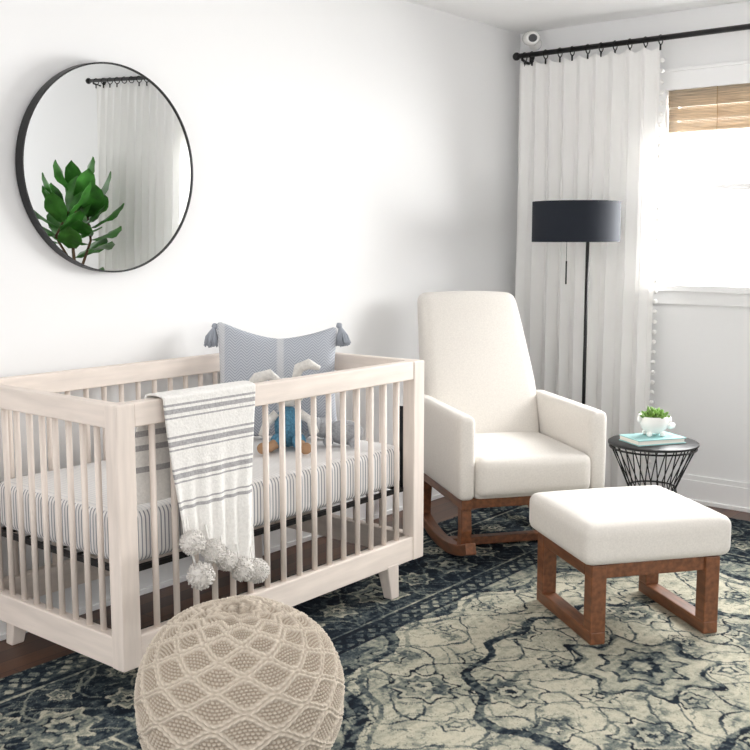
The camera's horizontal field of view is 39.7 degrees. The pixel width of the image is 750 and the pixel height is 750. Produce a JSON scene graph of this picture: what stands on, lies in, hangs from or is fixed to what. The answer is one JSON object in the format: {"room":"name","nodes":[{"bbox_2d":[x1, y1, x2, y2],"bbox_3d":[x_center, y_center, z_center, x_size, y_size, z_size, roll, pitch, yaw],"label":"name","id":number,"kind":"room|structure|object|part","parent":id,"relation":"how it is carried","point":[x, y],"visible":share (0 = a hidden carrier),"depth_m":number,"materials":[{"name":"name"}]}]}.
{"room":"bedroom","nodes":[
{"label":"bedroom","id":0,"kind":"room"},
{"bbox_2d":[0,0,519,576],"bbox_3d":[-1.046,-0.360,3.585,0.120,2.390,5.850,6,10,39],"label":"wall","id":1,"kind":"structure","parent":0,"point":[354,161],"depth_m":4.24,"materials":[{"name":"white paint"}]},
{"bbox_2d":[15,62,192,272],"bbox_3d":[-0.906,-0.706,3.566,0.040,0.704,0.704,8,11,39],"label":"wall mirror","id":2,"kind":"object","parent":1,"relation":"attached to","point":[104,162],"visible":1,"depth_m":3.53,"materials":[{"name":"black metal"}]},
{"bbox_2d":[0,487,443,640],"bbox_3d":[-1.030,0.768,3.639,0.022,0.140,5.730,6,10,39],"label":"baseboard","id":3,"kind":"structure","parent":1,"relation":"attached to","point":[165,570],"depth_m":3.94,"materials":[{"name":"white paint"}]},
{"bbox_2d":[0,497,749,678],"bbox_3d":[1.055,1.096,2.041,5.550,0.100,5.850,6,10,39],"label":"floor","id":4,"kind":"structure","parent":0,"point":[35,650],"depth_m":3.86,"materials":[{"name":"brown wood"}]},
{"bbox_2d":[0,352,423,672],"bbox_3d":[-0.543,0.413,3.542,0.757,0.868,1.360,6,10,39],"label":"crib","id":5,"kind":"object","parent":4,"relation":"on","point":[92,509],"visible":0.81,"depth_m":3.24,"materials":[{"name":"beige wood"}]},
{"bbox_3d":[-1.161,0.798,3.389,0.054,0.144,0.077,6,10,39],"label":"leg","id":6,"kind":"part","parent":5,"relation":"part of","materials":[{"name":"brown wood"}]},
{"bbox_3d":[-0.959,0.733,3.070,0.655,0.088,0.039,6,10,39],"label":"rail","id":7,"kind":"part","parent":5,"relation":"part of","materials":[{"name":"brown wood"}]},
{"bbox_3d":[-0.959,0.081,2.986,0.655,0.066,0.039,6,10,39],"label":"rail","id":8,"kind":"part","parent":5,"relation":"part of","materials":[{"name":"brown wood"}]},
{"bbox_3d":[-0.820,-0.014,3.715,0.042,0.066,1.238,6,10,39],"label":"rail","id":9,"kind":"part","parent":5,"relation":"part of","materials":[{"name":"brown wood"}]},
{"bbox_3d":[-0.681,0.440,2.814,0.052,0.734,0.062,6,10,39],"label":"post","id":10,"kind":"part","parent":5,"relation":"part of","materials":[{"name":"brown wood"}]},
{"bbox_3d":[-0.818,0.638,3.798,0.037,0.088,1.238,6,10,39],"label":"rail","id":11,"kind":"part","parent":5,"relation":"part of","materials":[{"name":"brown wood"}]},
{"bbox_3d":[-0.543,0.365,3.536,0.651,0.161,1.254,6,10,39],"label":"mattress","id":12,"kind":"part","parent":5,"relation":"part of","materials":[{"name":"white fabric"}]},
{"bbox_2d":[135,380,269,590],"bbox_3d":[-0.491,0.339,2.954,0.197,0.596,0.446,6,10,39],"label":"throw blanket","id":13,"kind":"object","parent":5,"relation":"on","point":[206,434],"visible":0.97,"depth_m":2.95,"materials":[{"name":"white fabric"}]},
{"bbox_3d":[-0.493,0.693,4.198,0.054,0.144,0.077,6,10,39],"label":"leg","id":14,"kind":"part","parent":5,"relation":"part of","materials":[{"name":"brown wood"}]},
{"bbox_3d":[-0.269,0.044,3.268,0.042,0.066,1.238,6,10,39],"label":"rail","id":15,"kind":"part","parent":5,"relation":"part of","materials":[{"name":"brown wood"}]},
{"bbox_3d":[-0.267,0.696,3.351,0.037,0.088,1.238,6,10,39],"label":"rail","id":16,"kind":"part","parent":5,"relation":"part of","materials":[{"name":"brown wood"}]},
{"bbox_2d":[204,322,350,435],"bbox_3d":[-0.367,0.018,3.904,0.551,0.429,0.177,0,7,1],"label":"throw pillow","id":17,"kind":"object","parent":5,"relation":"on","point":[242,354],"visible":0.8,"depth_m":3.86,"materials":[{"name":"grey fabric"}]},
{"bbox_2d":[249,359,320,453],"bbox_3d":[-0.323,0.108,3.646,0.264,0.318,0.225,0,7,-1],"label":"plush bunny","id":18,"kind":"object","parent":5,"relation":"on","point":[262,376],"visible":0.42,"depth_m":3.68,"materials":[{"name":"beige fabric"}]},
{"bbox_2d":[304,415,362,447],"bbox_3d":[-0.154,0.200,3.771,0.231,0.104,0.139,3,8,19],"label":"elephant","id":19,"kind":"object","parent":5,"relation":"on","point":[321,421],"visible":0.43,"depth_m":3.74},
{"bbox_3d":[-0.127,0.602,4.080,0.655,0.088,0.039,6,10,39],"label":"rail","id":20,"kind":"part","parent":5,"relation":"part of","materials":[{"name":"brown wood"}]},
{"bbox_3d":[-0.127,-0.050,3.995,0.655,0.066,0.039,6,10,39],"label":"rail","id":21,"kind":"part","parent":5,"relation":"part of","materials":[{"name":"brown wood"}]},
{"bbox_3d":[0.050,0.744,3.757,0.054,0.132,0.077,6,10,39],"label":"leg","id":22,"kind":"part","parent":5,"relation":"part of","materials":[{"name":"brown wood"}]},
{"bbox_3d":[0.141,0.311,3.810,0.052,0.734,0.062,6,10,39],"label":"post","id":23,"kind":"part","parent":5,"relation":"part of","materials":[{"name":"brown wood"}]},
{"bbox_2d":[0,505,749,749],"bbox_3d":[0.812,0.893,3.172,2.860,0.012,3.720,6,10,39],"label":"area rug","id":24,"kind":"object","parent":4,"relation":"on","point":[467,655],"visible":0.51,"depth_m":3.14,"materials":[{"name":"carpet"}]},
{"bbox_2d":[134,595,344,749],"bbox_3d":[-0.326,0.759,2.489,0.505,0.430,0.514,3,8,22],"label":"knitted pouf","id":25,"kind":"object","parent":24,"relation":"on","point":[242,672],"visible":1,"depth_m":2.31,"materials":[{"name":"beige fabric"}]},
{"bbox_2d":[417,291,606,555],"bbox_3d":[0.526,0.183,4.505,0.628,1.051,0.927,-2,8,-14],"label":"rocking chair","id":26,"kind":"object","parent":24,"relation":"on","point":[492,438],"visible":0.92,"depth_m":4.46,"materials":[{"name":"beige fabric"}]},
{"bbox_3d":[0.226,0.534,4.640,0.042,0.196,0.078,-2,8,-14],"label":"leg","id":27,"kind":"part","parent":26,"relation":"part of","materials":[{"name":"brown wood"}]},
{"bbox_3d":[0.286,0.471,4.386,0.044,0.042,0.630,-2,8,-14],"label":"rail","id":28,"kind":"part","parent":26,"relation":"part of","materials":[{"name":"brown wood"}]},
{"bbox_3d":[0.281,0.287,4.351,0.072,0.335,0.660,-2,8,-14],"label":"arm","id":29,"kind":"part","parent":26,"relation":"part of","materials":[{"name":"beige fabric"}]},
{"bbox_3d":[0.354,0.602,4.127,0.042,0.195,0.064,-2,8,-14],"label":"leg","id":30,"kind":"part","parent":26,"relation":"part of","materials":[{"name":"brown wood"}]},
{"bbox_3d":[0.464,0.022,4.711,0.521,0.786,0.461,-2,8,-14],"label":"backrest","id":31,"kind":"part","parent":26,"relation":"part of","materials":[{"name":"beige fabric"}]},
{"bbox_3d":[0.553,0.387,4.421,0.486,0.120,0.620,-2,8,-14],"label":"seat","id":32,"kind":"part","parent":26,"relation":"part of","materials":[{"name":"beige fabric"}]},
{"bbox_2d":[474,432,590,496],"bbox_3d":[0.568,0.357,4.359,0.494,0.173,0.568,-2,8,-14],"label":"seat cushion","id":33,"kind":"object","parent":26,"relation":"on","point":[506,464],"depth_m":4.12,"materials":[{"name":"beige fabric"}]},
{"bbox_3d":[0.821,0.270,4.484,0.072,0.335,0.660,-2,8,-14],"label":"arm","id":34,"kind":"part","parent":26,"relation":"part of","materials":[{"name":"beige fabric"}]},
{"bbox_2d":[532,200,620,403],"bbox_3d":[0.956,-0.095,5.029,0.414,1.468,0.414,6,10,39],"label":"floor lamp","id":35,"kind":"object","parent":24,"relation":"on","point":[587,221],"visible":0.7,"depth_m":4.78,"materials":[{"name":"black metal"},{"name":"dark fabric"}]},
{"bbox_3d":[0.915,-0.594,4.964,0.007,0.320,0.007,-4,8,-28],"label":"pull chain","id":36,"kind":"part","parent":35,"relation":"part of","materials":[{"name":"black metal"}]},
{"bbox_3d":[0.956,-0.728,4.947,0.414,0.190,0.414,6,10,39],"label":"lamp shade","id":37,"kind":"part","parent":35,"relation":"part of","materials":[{"name":"black fabric"}]},
{"bbox_3d":[0.993,-0.100,5.026,0.337,1.441,0.345,6,10,39],"label":"stem","id":38,"kind":"part","parent":35,"relation":"part of","materials":[{"name":"black metal"}]},
{"bbox_2d":[529,485,730,644],"bbox_3d":[0.857,0.628,3.570,0.533,0.410,0.498,-2,8,-14],"label":"ottoman","id":39,"kind":"object","parent":24,"relation":"on","point":[649,531],"visible":1,"depth_m":3.39,"materials":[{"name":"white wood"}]},
{"bbox_3d":[0.614,0.664,3.715,0.052,0.222,0.057,-2,8,-14],"label":"leg","id":40,"kind":"part","parent":39,"relation":"part of","materials":[{"name":"brown wood"}]},
{"bbox_3d":[0.661,0.602,3.517,0.051,0.047,0.334,-2,8,-14],"label":"rail","id":41,"kind":"part","parent":39,"relation":"part of","materials":[{"name":"brown wood"}]},
{"bbox_3d":[0.707,0.712,3.342,0.052,0.222,0.057,-2,8,-14],"label":"leg","id":42,"kind":"part","parent":39,"relation":"part of","materials":[{"name":"brown wood"}]},
{"bbox_2d":[529,485,730,564],"bbox_3d":[0.857,0.498,3.553,0.533,0.147,0.498,-2,8,-14],"label":"cushion","id":43,"kind":"object","parent":39,"relation":"on","point":[649,524],"depth_m":3.36,"materials":[{"name":"beige fabric"}]},
{"bbox_3d":[1.006,0.651,3.811,0.052,0.222,0.057,-2,8,-14],"label":"leg","id":44,"kind":"part","parent":39,"relation":"part of","materials":[{"name":"brown wood"}]},
{"bbox_3d":[1.099,0.700,3.439,0.052,0.222,0.057,-2,8,-14],"label":"leg","id":45,"kind":"part","parent":39,"relation":"part of","materials":[{"name":"brown wood"}]},
{"bbox_2d":[608,433,699,492],"bbox_3d":[1.175,0.500,4.421,0.374,0.444,0.374,6,10,39],"label":"wire side table","id":46,"kind":"object","parent":24,"relation":"on","point":[691,445],"visible":0.58,"depth_m":4.32,"materials":[{"name":"black metal"}]},
{"bbox_2d":[619,431,685,446],"bbox_3d":[1.169,0.269,4.383,0.230,0.024,0.150,-2,8,-19],"label":"book","id":47,"kind":"object","parent":46,"relation":"on","point":[637,439],"visible":0.94,"depth_m":4.34,"materials":[{"name":"teal paper"}]},
{"bbox_2d":[637,406,674,436],"bbox_3d":[1.183,0.193,4.383,0.143,0.126,0.135,4,8,29],"label":"potted succulent","id":48,"kind":"object","parent":47,"relation":"on","point":[652,421],"visible":1,"depth_m":4.35,"materials":[{"name":"white ceramic"}]},
{"bbox_2d":[640,417,668,433],"bbox_3d":[1.175,0.207,4.383,0.123,0.071,0.123,6,10,39],"label":"pot","id":49,"kind":"object","parent":48,"relation":"attached to","point":[650,425],"depth_m":4.34,"materials":[{"name":"white ceramic"}]},
{"bbox_2d":[405,0,749,33],"bbox_3d":[1.055,-1.373,1.720,5.550,0.100,5.850,6,10,39],"label":"ceiling","id":50,"kind":"structure","parent":0,"point":[518,16],"depth_m":4.98,"materials":[{"name":"white paint"}]},
{"bbox_2d":[517,1,749,482],"bbox_3d":[2.915,-0.419,4.042,5.430,2.390,0.120,6,10,39],"label":"wall","id":51,"kind":"structure","parent":0,"point":[701,367],"depth_m":5.08,"materials":[{"name":"white paint"}]},
{"bbox_2d":[522,31,541,50],"bbox_3d":[0.818,-1.748,5.425,0.100,0.085,0.179,2,8,13],"label":"security camera","id":52,"kind":"object","parent":51,"relation":"attached to","point":[530,38],"visible":1,"depth_m":5.35,"materials":[{"name":"white plastic"}]},
{"bbox_2d":[513,24,749,65],"bbox_3d":[2.237,-1.505,4.306,3.832,0.095,0.132,6,10,39],"label":"curtain rod","id":53,"kind":"object","parent":51,"relation":"attached to","point":[531,55],"visible":1,"depth_m":5.07,"materials":[{"name":"black metal"}]},
{"bbox_2d":[515,47,664,487],"bbox_3d":[1.074,-0.511,5.341,0.814,2.207,0.069,6,10,39],"label":"curtain","id":54,"kind":"object","parent":53,"relation":"hanging from","point":[588,128],"visible":0.78,"depth_m":5.29,"materials":[{"name":"white fabric"}]},
{"bbox_3d":[1.374,-0.460,5.095,0.026,2.123,0.036,-1,7,-5],"label":"pompom trim","id":55,"kind":"part","parent":54,"relation":"part of","materials":[{"name":"white fabric"}]},
{"bbox_2d":[646,468,749,512],"bbox_3d":[2.876,0.704,4.127,5.415,0.140,0.024,6,10,39],"label":"baseboard","id":56,"kind":"structure","parent":51,"relation":"attached to","point":[707,491],"depth_m":5.11,"materials":[{"name":"white paint"}]},
{"bbox_2d":[653,284,749,306],"bbox_3d":[2.145,-0.327,4.585,2.110,0.097,0.080,6,10,39],"label":"sill","id":57,"kind":"structure","parent":51,"relation":"attached to","point":[707,295],"depth_m":5.02,"materials":[{"name":"white paint"}]},
{"bbox_2d":[653,60,749,283],"bbox_3d":[2.148,-0.889,4.516,2.090,1.040,0.030,6,10,39],"label":"window frame","id":58,"kind":"structure","parent":51,"relation":"attached to","point":[737,72],"depth_m":5.00,"materials":[{"name":"white paint"}]},
{"bbox_2d":[665,107,749,285],"bbox_3d":[2.196,-0.847,4.580,1.890,0.940,0.080,6,10,39],"label":"window","id":59,"kind":"structure","parent":51,"relation":"in","point":[670,277],"depth_m":5.14,"materials":[{"name":"white paint"}]},
{"bbox_2d":[668,83,749,132],"bbox_3d":[2.164,-1.209,4.497,1.874,0.200,0.039,6,10,39],"label":"bamboo shade","id":60,"kind":"object","parent":59,"relation":"attached to","point":[729,94],"visible":1,"depth_m":4.95,"materials":[{"name":"brown wood"}]}
]}

